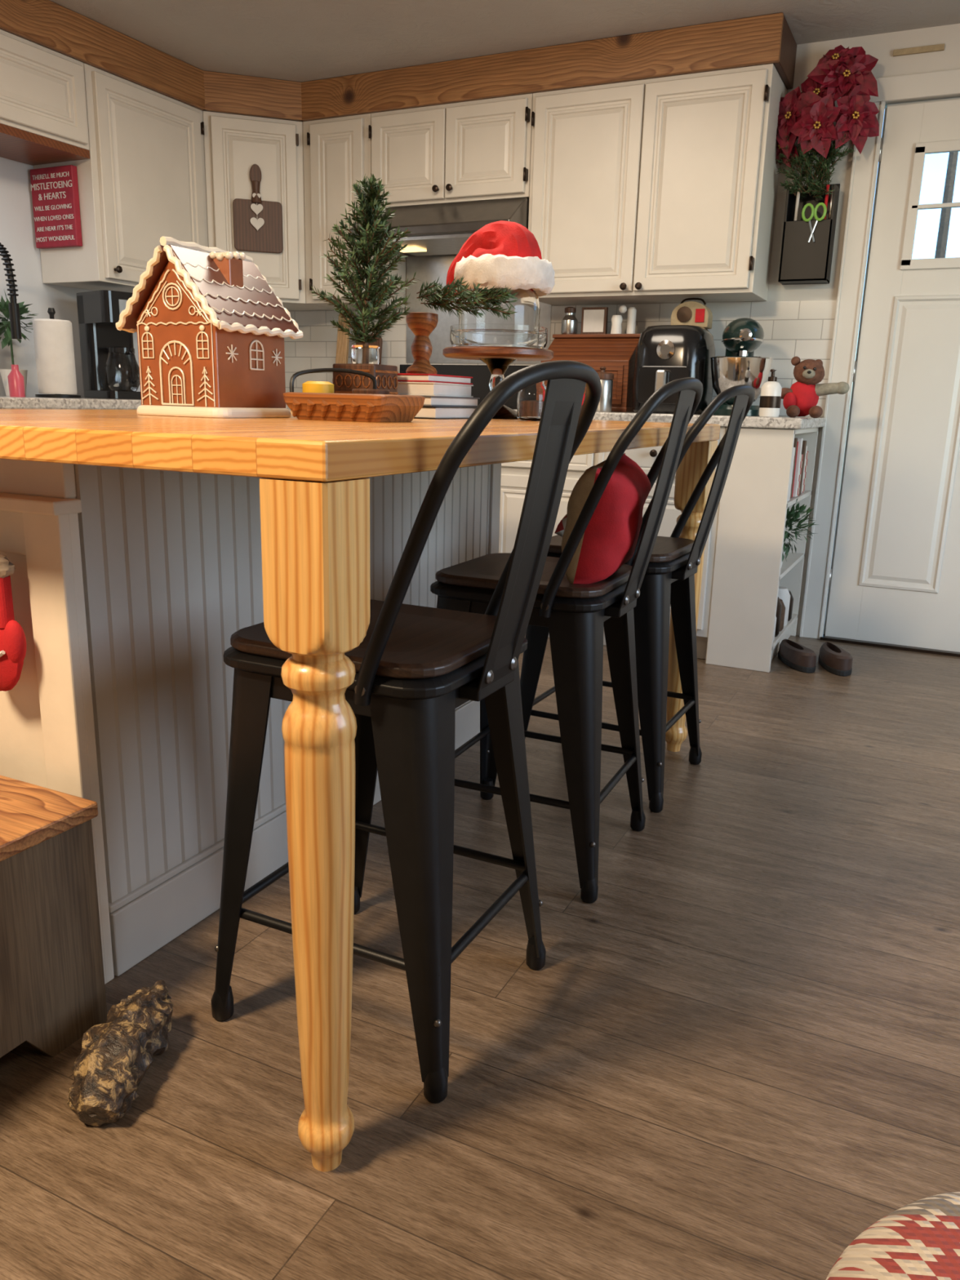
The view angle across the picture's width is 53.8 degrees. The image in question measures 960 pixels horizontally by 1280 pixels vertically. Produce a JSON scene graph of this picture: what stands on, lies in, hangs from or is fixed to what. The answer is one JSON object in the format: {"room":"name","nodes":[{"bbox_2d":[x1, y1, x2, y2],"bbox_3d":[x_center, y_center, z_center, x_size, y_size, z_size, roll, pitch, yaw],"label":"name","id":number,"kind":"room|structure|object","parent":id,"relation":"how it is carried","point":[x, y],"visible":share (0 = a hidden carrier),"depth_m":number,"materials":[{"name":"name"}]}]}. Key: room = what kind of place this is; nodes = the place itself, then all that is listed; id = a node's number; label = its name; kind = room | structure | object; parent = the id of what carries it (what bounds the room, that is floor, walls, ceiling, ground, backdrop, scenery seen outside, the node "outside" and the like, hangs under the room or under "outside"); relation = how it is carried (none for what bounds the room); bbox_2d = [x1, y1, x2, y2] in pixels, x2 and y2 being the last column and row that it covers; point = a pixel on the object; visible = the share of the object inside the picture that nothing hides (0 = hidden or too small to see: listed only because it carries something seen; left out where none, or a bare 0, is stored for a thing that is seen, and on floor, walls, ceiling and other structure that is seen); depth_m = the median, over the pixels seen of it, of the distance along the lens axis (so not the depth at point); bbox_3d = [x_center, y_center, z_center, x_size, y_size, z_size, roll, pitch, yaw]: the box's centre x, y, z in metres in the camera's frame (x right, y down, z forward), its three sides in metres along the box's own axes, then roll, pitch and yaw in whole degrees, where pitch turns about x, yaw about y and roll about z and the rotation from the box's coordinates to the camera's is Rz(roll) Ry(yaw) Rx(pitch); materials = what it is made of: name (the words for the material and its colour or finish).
{"room":"kitchen","nodes":[
{"label":"kitchen","id":0,"kind":"room"},
{"bbox_2d":[0,28,224,397],"bbox_3d":[-2.735,-0.828,2.163,0.100,2.282,6.561,8,16,25],"label":"wall","id":1,"kind":"structure","parent":0,"point":[17,229],"depth_m":3.79,"materials":[{"name":"paint"}]},
{"bbox_2d":[0,29,89,150],"bbox_3d":[-1.853,-1.919,3.148,0.368,0.300,1.112,8,16,25],"label":"upper cabinet","id":2,"kind":"object","parent":1,"relation":"attached to","point":[42,91],"visible":0.88,"depth_m":3.38,"materials":[{"name":"paint"}]},
{"bbox_2d":[0,123,89,165],"bbox_3d":[-1.879,-1.761,3.197,0.315,0.029,1.110,8,16,25],"label":"shelf","id":3,"kind":"object","parent":2,"relation":"attached to","point":[16,144],"visible":1,"depth_m":3.52,"materials":[{"name":"brown wood"}]},
{"bbox_2d":[33,62,208,293],"bbox_3d":[-1.473,-1.874,3.971,0.368,0.770,0.636,8,16,25],"label":"upper cabinet","id":4,"kind":"object","parent":1,"relation":"attached to","point":[142,181],"visible":0.72,"depth_m":3.81,"materials":[{"name":"paint"}]},
{"bbox_2d":[30,164,82,248],"bbox_3d":[-1.673,-1.704,3.728,0.230,0.290,0.030,8,16,25],"label":"sign","id":5,"kind":"object","parent":4,"relation":"attached to","point":[55,189],"visible":1,"depth_m":3.71,"materials":[{"name":"red wood"}]},
{"bbox_2d":[0,635,959,1279],"bbox_3d":[-0.307,0.662,1.296,5.576,0.060,6.761,8,16,25],"label":"floor","id":6,"kind":"structure","parent":0,"point":[739,1059],"depth_m":1.40,"materials":[{"name":"wood"}]},
{"bbox_2d":[0,775,106,1057],"bbox_3d":[-0.985,0.434,1.272,0.638,0.360,0.638,8,16,25],"label":"bench","id":7,"kind":"object","parent":6,"relation":"on","point":[52,987],"visible":0.97,"depth_m":1.34,"materials":[{"name":"brown wood"}]},
{"bbox_2d":[66,979,173,1126],"bbox_3d":[-0.501,0.573,1.326,0.107,0.095,0.229,2,14,1],"label":"log","id":8,"kind":"object","parent":6,"relation":"on","point":[116,1055],"visible":1,"depth_m":1.28,"materials":[{"name":"brown wood"}]},
{"bbox_2d":[0,408,719,1171],"bbox_3d":[-0.356,-0.029,2.076,1.300,0.895,1.770,8,16,25],"label":"kitchen island","id":9,"kind":"object","parent":6,"relation":"on","point":[137,545],"visible":0.7,"depth_m":1.45,"materials":[{"name":"paint"}]},
{"bbox_2d":[0,554,26,691],"bbox_3d":[-0.718,-0.055,1.395,0.110,0.276,0.041,8,16,25],"label":"ornament","id":10,"kind":"object","parent":9,"relation":"hanging from","point":[13,647],"visible":1,"depth_m":1.38,"materials":[{"name":"red fabric"}]},
{"bbox_2d":[115,235,302,417],"bbox_3d":[-0.514,-0.590,1.816,0.256,0.313,0.249,8,16,25],"label":"gingerbread house","id":11,"kind":"structure","parent":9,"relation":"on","point":[211,330],"depth_m":1.74,"materials":[{"name":"brown food"}]},
{"bbox_2d":[283,368,425,422],"bbox_3d":[-0.241,-0.468,1.802,0.230,0.097,0.174,8,16,25],"label":"wood tray","id":12,"kind":"object","parent":9,"relation":"on","point":[317,400],"visible":1,"depth_m":1.75,"materials":[{"name":"brown wood"}]},
{"bbox_2d":[302,381,333,393],"bbox_3d":[-0.311,-0.466,1.818,0.060,0.060,0.060,8,16,25],"label":"candle","id":13,"kind":"object","parent":12,"relation":"on","point":[308,386],"depth_m":1.79,"materials":[{"name":"wax"}]},
{"bbox_2d":[310,173,420,395],"bbox_3d":[-0.252,-0.748,2.077,0.233,0.505,0.248,12,17,35],"label":"pine tree","id":14,"kind":"object","parent":9,"relation":"on","point":[365,357],"visible":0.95,"depth_m":2.04,"materials":[{"name":"green plant"}]},
{"bbox_2d":[397,373,479,419],"bbox_3d":[-0.139,-0.586,2.275,0.206,0.102,0.244,8,16,25],"label":"book stack","id":15,"kind":"object","parent":9,"relation":"on","point":[446,397],"visible":0.46,"depth_m":2.18,"materials":[{"name":"white paper"}]},
{"bbox_2d":[405,311,438,374],"bbox_3d":[-0.140,-0.709,2.269,0.076,0.142,0.076,8,16,25],"label":"candle holder","id":16,"kind":"object","parent":15,"relation":"on","point":[421,324],"visible":0.93,"depth_m":2.25,"materials":[{"name":"brown wood"}]},
{"bbox_2d":[416,275,518,320],"bbox_3d":[-0.035,-0.783,2.171,0.248,0.099,0.143,8,16,25],"label":"pine garland","id":17,"kind":"object","parent":16,"relation":"on","point":[486,297],"visible":1,"depth_m":2.16,"materials":[{"name":"green plant"}]},
{"bbox_2d":[442,288,553,419],"bbox_3d":[0.047,-0.744,2.418,0.284,0.345,0.284,8,16,25],"label":"stand","id":18,"kind":"object","parent":9,"relation":"on","point":[493,340],"visible":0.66,"depth_m":2.32,"materials":[{"name":"clear glass"}]},
{"bbox_2d":[449,323,547,349],"bbox_3d":[0.048,-0.770,2.412,0.248,0.051,0.248,8,16,25],"label":"bowl","id":19,"kind":"object","parent":18,"relation":"on","point":[462,335],"depth_m":2.31,"materials":[{"name":"clear glass"}]},
{"bbox_2d":[446,220,555,297],"bbox_3d":[0.063,-0.951,2.361,0.253,0.178,0.254,-7,16,-30],"label":"hat","id":20,"kind":"object","parent":18,"relation":"on","point":[501,253],"visible":0.88,"depth_m":2.29,"materials":[{"name":"red fabric"}]},
{"bbox_2d":[516,380,546,421],"bbox_3d":[0.126,-0.577,2.247,0.076,0.110,0.076,8,16,25],"label":"glass jar","id":21,"kind":"object","parent":9,"relation":"on","point":[530,400],"visible":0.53,"depth_m":2.22,"materials":[{"name":"glass"}]},
{"bbox_2d":[210,360,601,1103],"bbox_3d":[-0.104,0.098,1.407,0.487,0.989,0.398,8,16,25],"label":"bar stool","id":22,"kind":"object","parent":6,"relation":"on","point":[415,665],"visible":0.83,"depth_m":1.28,"materials":[{"name":"black metal"}]},
{"bbox_2d":[400,364,528,408],"bbox_3d":[-0.197,-0.688,4.249,0.748,1.080,0.722,8,16,25],"label":"range","id":23,"kind":"object","parent":6,"relation":"on","point":[481,375],"visible":0.02,"depth_m":4.38,"materials":[{"name":"metal"}]},
{"bbox_2d":[430,377,702,903],"bbox_3d":[0.162,-0.028,1.937,0.487,0.989,0.398,8,15,23],"label":"bar stool","id":24,"kind":"object","parent":6,"relation":"on","point":[575,615],"visible":0.79,"depth_m":1.80,"materials":[{"name":"black metal"}]},
{"bbox_2d":[561,453,650,584],"bbox_3d":[0.245,-0.236,1.840,0.147,0.244,0.247,7,15,21],"label":"throw pillow","id":25,"kind":"object","parent":24,"relation":"on","point":[609,540],"visible":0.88,"depth_m":1.76,"materials":[{"name":"fabric"}]},
{"bbox_2d":[498,426,725,659],"bbox_3d":[0.573,-0.459,3.930,0.945,0.872,0.713,8,16,25],"label":"base cabinet","id":26,"kind":"object","parent":6,"relation":"on","point":[514,475],"visible":0.15,"depth_m":3.61,"materials":[{"name":"paint"}]},
{"bbox_2d":[512,408,826,429],"bbox_3d":[0.704,-0.886,3.773,1.208,0.037,0.682,8,16,25],"label":"countertop","id":27,"kind":"structure","parent":26,"relation":"on","point":[750,421],"depth_m":3.35,"materials":[{"name":"grey stone"}]},
{"bbox_2d":[540,333,640,412],"bbox_3d":[0.483,-1.121,3.966,0.390,0.310,0.335,8,16,25],"label":"bread box","id":28,"kind":"object","parent":27,"relation":"on","point":[616,353],"visible":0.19,"depth_m":3.84,"materials":[{"name":"brown wood"}]},
{"bbox_2d":[560,305,636,333],"bbox_3d":[0.492,-1.343,3.975,0.323,0.116,0.089,8,16,25],"label":"canisters","id":29,"kind":"object","parent":28,"relation":"on","point":[593,319],"depth_m":3.96,"materials":[{"name":"metal"}]},
{"bbox_2d":[595,366,613,412],"bbox_3d":[0.473,-0.974,3.671,0.088,0.168,0.088,8,16,25],"label":"metal canister","id":30,"kind":"object","parent":27,"relation":"on","point":[606,379],"visible":0.73,"depth_m":3.64,"materials":[{"name":"metal"}]},
{"bbox_2d":[632,324,715,413],"bbox_3d":[0.759,-1.062,3.718,0.285,0.330,0.350,8,16,25],"label":"air fryer","id":31,"kind":"object","parent":27,"relation":"on","point":[665,353],"visible":0.8,"depth_m":3.61,"materials":[{"name":"black plastic"}]},
{"bbox_2d":[636,365,690,404],"bbox_3d":[0.703,-0.978,3.626,0.200,0.140,0.012,8,16,25],"label":"basket","id":32,"kind":"object","parent":31,"relation":"on","point":[646,375],"depth_m":3.63,"materials":[{"name":"black plastic"}]},
{"bbox_2d":[670,297,712,328],"bbox_3d":[0.845,-1.303,3.768,0.150,0.116,0.087,8,16,25],"label":"radio","id":33,"kind":"object","parent":31,"relation":"on","point":[689,313],"visible":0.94,"depth_m":3.73,"materials":[{"name":"beige plastic"}]},
{"bbox_2d":[710,317,773,416],"bbox_3d":[0.989,-1.037,3.597,0.231,0.354,0.377,4,14,11],"label":"stand mixer","id":34,"kind":"object","parent":27,"relation":"on","point":[741,337],"visible":0.91,"depth_m":3.47,"materials":[{"name":"metal"}]},
{"bbox_2d":[759,368,782,417],"bbox_3d":[1.022,-0.867,3.318,0.071,0.162,0.071,8,16,25],"label":"soap dispenser","id":35,"kind":"object","parent":27,"relation":"on","point":[771,390],"visible":1,"depth_m":3.30,"materials":[{"name":"white plastic"}]},
{"bbox_2d":[781,355,849,417],"bbox_3d":[1.198,-0.915,3.422,0.212,0.216,0.176,-4,15,-21],"label":"plush bear","id":36,"kind":"object","parent":27,"relation":"on","point":[802,398],"visible":0.98,"depth_m":3.41},
{"bbox_2d":[520,384,755,813],"bbox_3d":[0.381,-0.128,2.356,0.487,0.989,0.398,9,16,26],"label":"bar stool","id":37,"kind":"object","parent":6,"relation":"on","point":[668,580],"visible":0.69,"depth_m":2.23,"materials":[{"name":"black metal"}]},
{"bbox_2d":[554,514,566,537],"bbox_3d":[0.302,-0.312,2.347,0.182,0.123,0.200,7,15,19],"label":"plaid pillow","id":38,"kind":"object","parent":37,"relation":"on","point":[560,529],"visible":0.06,"depth_m":2.29,"materials":[{"name":"fabric"}]},
{"bbox_2d":[705,426,818,672],"bbox_3d":[1.157,-0.381,3.681,0.333,0.875,0.669,8,16,25],"label":"shelf","id":39,"kind":"object","parent":6,"relation":"on","point":[764,511],"visible":1,"depth_m":3.44,"materials":[{"name":"paint"}]},
{"bbox_2d":[787,437,808,501],"bbox_3d":[1.115,-0.655,3.569,0.180,0.218,0.473,8,16,25],"label":"books","id":40,"kind":"object","parent":39,"relation":"on","point":[800,455],"depth_m":3.54,"materials":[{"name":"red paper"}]},
{"bbox_2d":[782,497,817,561],"bbox_3d":[1.145,-0.408,3.536,0.238,0.245,0.238,8,16,25],"label":"plant","id":41,"kind":"object","parent":39,"relation":"on","point":[796,514],"depth_m":3.51,"materials":[{"name":"green plant"}]},
{"bbox_2d":[777,639,816,673],"bbox_3d":[1.204,0.054,3.595,0.098,0.073,0.275,0,14,-4],"label":"clog","id":42,"kind":"object","parent":6,"relation":"on","point":[797,656],"visible":1,"depth_m":3.52,"materials":[{"name":"brown leather"}]},
{"bbox_2d":[817,641,853,676],"bbox_3d":[1.338,0.065,3.564,0.098,0.073,0.275,3,14,4],"label":"clog","id":43,"kind":"object","parent":6,"relation":"on","point":[833,659],"visible":1,"depth_m":3.48,"materials":[{"name":"brown leather"}]},
{"bbox_2d":[826,1191,959,1279],"bbox_3d":[0.463,0.634,0.703,0.428,0.320,0.431,8,16,25],"label":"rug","id":44,"kind":"object","parent":6,"relation":"on","point":[919,1240],"visible":1,"depth_m":0.78,"materials":[{"name":"fabric"}]},
{"bbox_3d":[-1.660,-0.453,3.674,0.648,0.872,1.790,8,16,25],"label":"base cabinet","id":45,"kind":"object","parent":6,"relation":"on","visible":0},
{"bbox_2d":[0,395,290,410],"bbox_3d":[-1.352,-0.942,3.781,0.985,0.037,2.453,8,16,25],"label":"countertop","id":46,"kind":"structure","parent":45,"relation":"on","point":[6,402],"depth_m":3.33,"materials":[{"name":"grey stone"}]},
{"bbox_2d":[0,242,22,339],"bbox_3d":[-1.736,-1.159,3.415,0.258,0.540,0.102,8,16,25],"label":"kitchen faucet","id":47,"kind":"object","parent":46,"relation":"on","point":[14,309],"visible":1,"depth_m":3.32,"materials":[{"name":"black metal"}]},
{"bbox_2d":[7,364,25,397],"bbox_3d":[-1.639,-0.916,3.341,0.052,0.110,0.052,8,16,25],"label":"hand soap bottle","id":48,"kind":"object","parent":46,"relation":"on","point":[15,379],"visible":1,"depth_m":3.33,"materials":[{"name":"pink plastic"}]},
{"bbox_2d":[0,290,39,396],"bbox_3d":[-1.804,-1.146,3.650,0.204,0.398,0.214,-7,17,-31],"label":"potted houseplant","id":49,"kind":"object","parent":46,"relation":"on","point":[4,308],"visible":0.61,"depth_m":3.63,"materials":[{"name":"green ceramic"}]},
{"bbox_2d":[32,307,80,398],"bbox_3d":[-1.612,-1.087,3.584,0.160,0.325,0.160,8,16,25],"label":"paper towel holder","id":50,"kind":"object","parent":46,"relation":"on","point":[53,338],"visible":1,"depth_m":3.54,"materials":[{"name":"white paper"}]},
{"bbox_2d":[75,289,141,399],"bbox_3d":[-1.484,-1.199,3.867,0.283,0.410,0.200,14,19,41],"label":"coffee maker","id":51,"kind":"object","parent":46,"relation":"on","point":[110,369],"visible":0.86,"depth_m":3.82,"materials":[{"name":"black plastic"}]},
{"bbox_2d":[335,313,382,364],"bbox_3d":[-0.586,-1.360,4.555,0.239,0.419,0.090,4,14,8],"label":"cutting board","id":52,"kind":"object","parent":46,"relation":"on","point":[342,346],"visible":0.1,"depth_m":4.54,"materials":[{"name":"brown wood"}]},
{"bbox_2d":[49,0,959,115],"bbox_3d":[-0.248,-1.618,0.721,5.576,0.080,6.761,8,16,25],"label":"ceiling","id":53,"kind":"structure","parent":0,"point":[300,41],"depth_m":3.47,"materials":[{"name":"paint"}]},
{"bbox_2d":[0,0,796,121],"bbox_3d":[-0.930,-2.163,3.291,4.110,0.151,1.712,-5,16,-25],"label":"fascia","id":54,"kind":"object","parent":53,"relation":"attached to","point":[766,38],"visible":1,"depth_m":3.69,"materials":[{"name":"brown wood"}]},
{"bbox_2d":[253,23,959,635],"bbox_3d":[1.188,-1.168,3.919,5.376,2.282,0.100,8,16,25],"label":"wall","id":55,"kind":"structure","parent":0,"point":[881,46],"depth_m":3.60,"materials":[{"name":"paint"}]},
{"bbox_2d":[202,111,334,311],"bbox_3d":[-1.080,-1.987,4.461,0.631,0.770,0.604,8,16,25],"label":"upper cabinet","id":56,"kind":"object","parent":55,"relation":"attached to","point":[233,143],"visible":0.4,"depth_m":4.21,"materials":[{"name":"paint"}]},
{"bbox_2d":[232,164,283,253],"bbox_3d":[-0.995,-1.930,4.230,0.215,0.362,0.051,-3,15,-17],"label":"cutting board","id":57,"kind":"object","parent":56,"relation":"hanging from","point":[257,223],"visible":1,"depth_m":4.23,"materials":[{"name":"brown wood"}]},
{"bbox_2d":[302,113,406,310],"bbox_3d":[-0.584,-1.948,4.358,0.356,0.770,0.363,8,16,25],"label":"upper cabinet","id":58,"kind":"object","parent":55,"relation":"attached to","point":[337,150],"visible":0.42,"depth_m":4.22,"materials":[{"name":"paint"}]},
{"bbox_2d":[349,197,551,364],"bbox_3d":[-0.120,-1.555,4.145,0.753,0.635,0.488,8,16,25],"label":"range hood","id":59,"kind":"object","parent":55,"relation":"attached to","point":[438,232],"visible":0.4,"depth_m":4.03,"materials":[{"name":"metal"}]},
{"bbox_2d":[368,93,533,207],"bbox_3d":[-0.079,-2.065,4.075,0.756,0.380,0.363,8,16,25],"label":"upper cabinet","id":60,"kind":"object","parent":55,"relation":"attached to","point":[479,149],"visible":0.82,"depth_m":3.93,"materials":[{"name":"paint"}]},
{"bbox_2d":[284,300,836,417],"bbox_3d":[0.077,-1.308,4.383,2.948,0.446,0.006,8,16,25],"label":"tile backsplash","id":61,"kind":"structure","parent":55,"relation":"attached to","point":[804,330],"depth_m":3.95,"materials":[{"name":"white tile"}]},
{"bbox_2d":[528,63,786,305],"bbox_3d":[0.674,-1.766,3.767,0.929,0.770,0.363,8,16,25],"label":"upper cabinet","id":62,"kind":"object","parent":55,"relation":"attached to","point":[664,189],"visible":0.94,"depth_m":3.62,"materials":[{"name":"paint"}]},
{"bbox_2d":[775,44,879,284],"bbox_3d":[1.268,-1.783,3.556,0.409,0.815,0.199,8,16,25],"label":"wall planter","id":63,"kind":"object","parent":55,"relation":"attached to","point":[809,115],"visible":1,"depth_m":3.52,"materials":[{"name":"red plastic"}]},
{"bbox_2d":[828,137,883,587],"bbox_3d":[1.479,-1.048,3.745,0.014,1.710,0.014,8,16,25],"label":"hinges","id":64,"kind":"object","parent":55,"relation":"attached to","point":[882,139],"visible":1,"depth_m":3.73,"materials":[{"name":"metal"}]},
{"bbox_2d":[799,68,959,639],"bbox_3d":[1.889,-0.976,3.541,1.119,2.130,0.024,8,16,25],"label":"trim","id":65,"kind":"structure","parent":55,"relation":"attached to","point":[864,166],"depth_m":3.70,"materials":[{"name":"paint"}]},
{"bbox_2d":[820,634,959,657],"bbox_3d":[1.869,0.046,3.819,0.934,0.012,0.080,8,16,25],"label":"threshold","id":66,"kind":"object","parent":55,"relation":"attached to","point":[824,637],"depth_m":3.87,"materials":[{"name":"brown wood"}]},
{"bbox_2d":[822,97,959,634],"bbox_3d":[1.908,-0.951,3.602,0.920,2.052,0.020,8,16,25],"label":"strip","id":67,"kind":"object","parent":55,"relation":"attached to","point":[956,98],"visible":0.58,"depth_m":3.72,"materials":[{"name":"paint"}]},
{"bbox_2d":[825,98,959,652],"bbox_3d":[1.903,-0.945,3.586,0.906,2.027,0.045,8,16,25],"label":"door","id":68,"kind":"structure","parent":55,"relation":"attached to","point":[931,620],"depth_m":3.73,"materials":[{"name":"paint"}]},
{"bbox_2d":[857,294,959,593],"bbox_3d":[1.883,-0.727,3.615,0.690,1.130,0.012,8,16,25],"label":"panels","id":69,"kind":"object","parent":68,"relation":"attached to","point":[917,442],"visible":1,"depth_m":3.70,"materials":[{"name":"paint"}]},
{"bbox_2d":[899,139,959,270],"bbox_3d":[1.912,-1.578,3.403,0.684,0.439,0.022,8,16,25],"label":"window","id":70,"kind":"structure","parent":68,"relation":"attached to","point":[907,263],"depth_m":3.52,"materials":[{"name":"paint"}]},
{"bbox_2d":[911,151,959,258],"bbox_3d":[1.920,-1.581,3.420,0.660,0.415,0.005,8,16,25],"label":"glass","id":71,"kind":"object","parent":68,"relation":"attached to","point":[937,233],"visible":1,"depth_m":3.52,"materials":[{"name":"glass"}]},
{"bbox_2d":[893,43,945,56],"bbox_3d":[1.588,-2.135,3.421,0.170,0.020,0.012,8,16,25],"label":"bracket","id":72,"kind":"object","parent":55,"relation":"attached to","point":[938,47],"visible":1,"depth_m":3.42,"materials":[{"name":"beige wood"}]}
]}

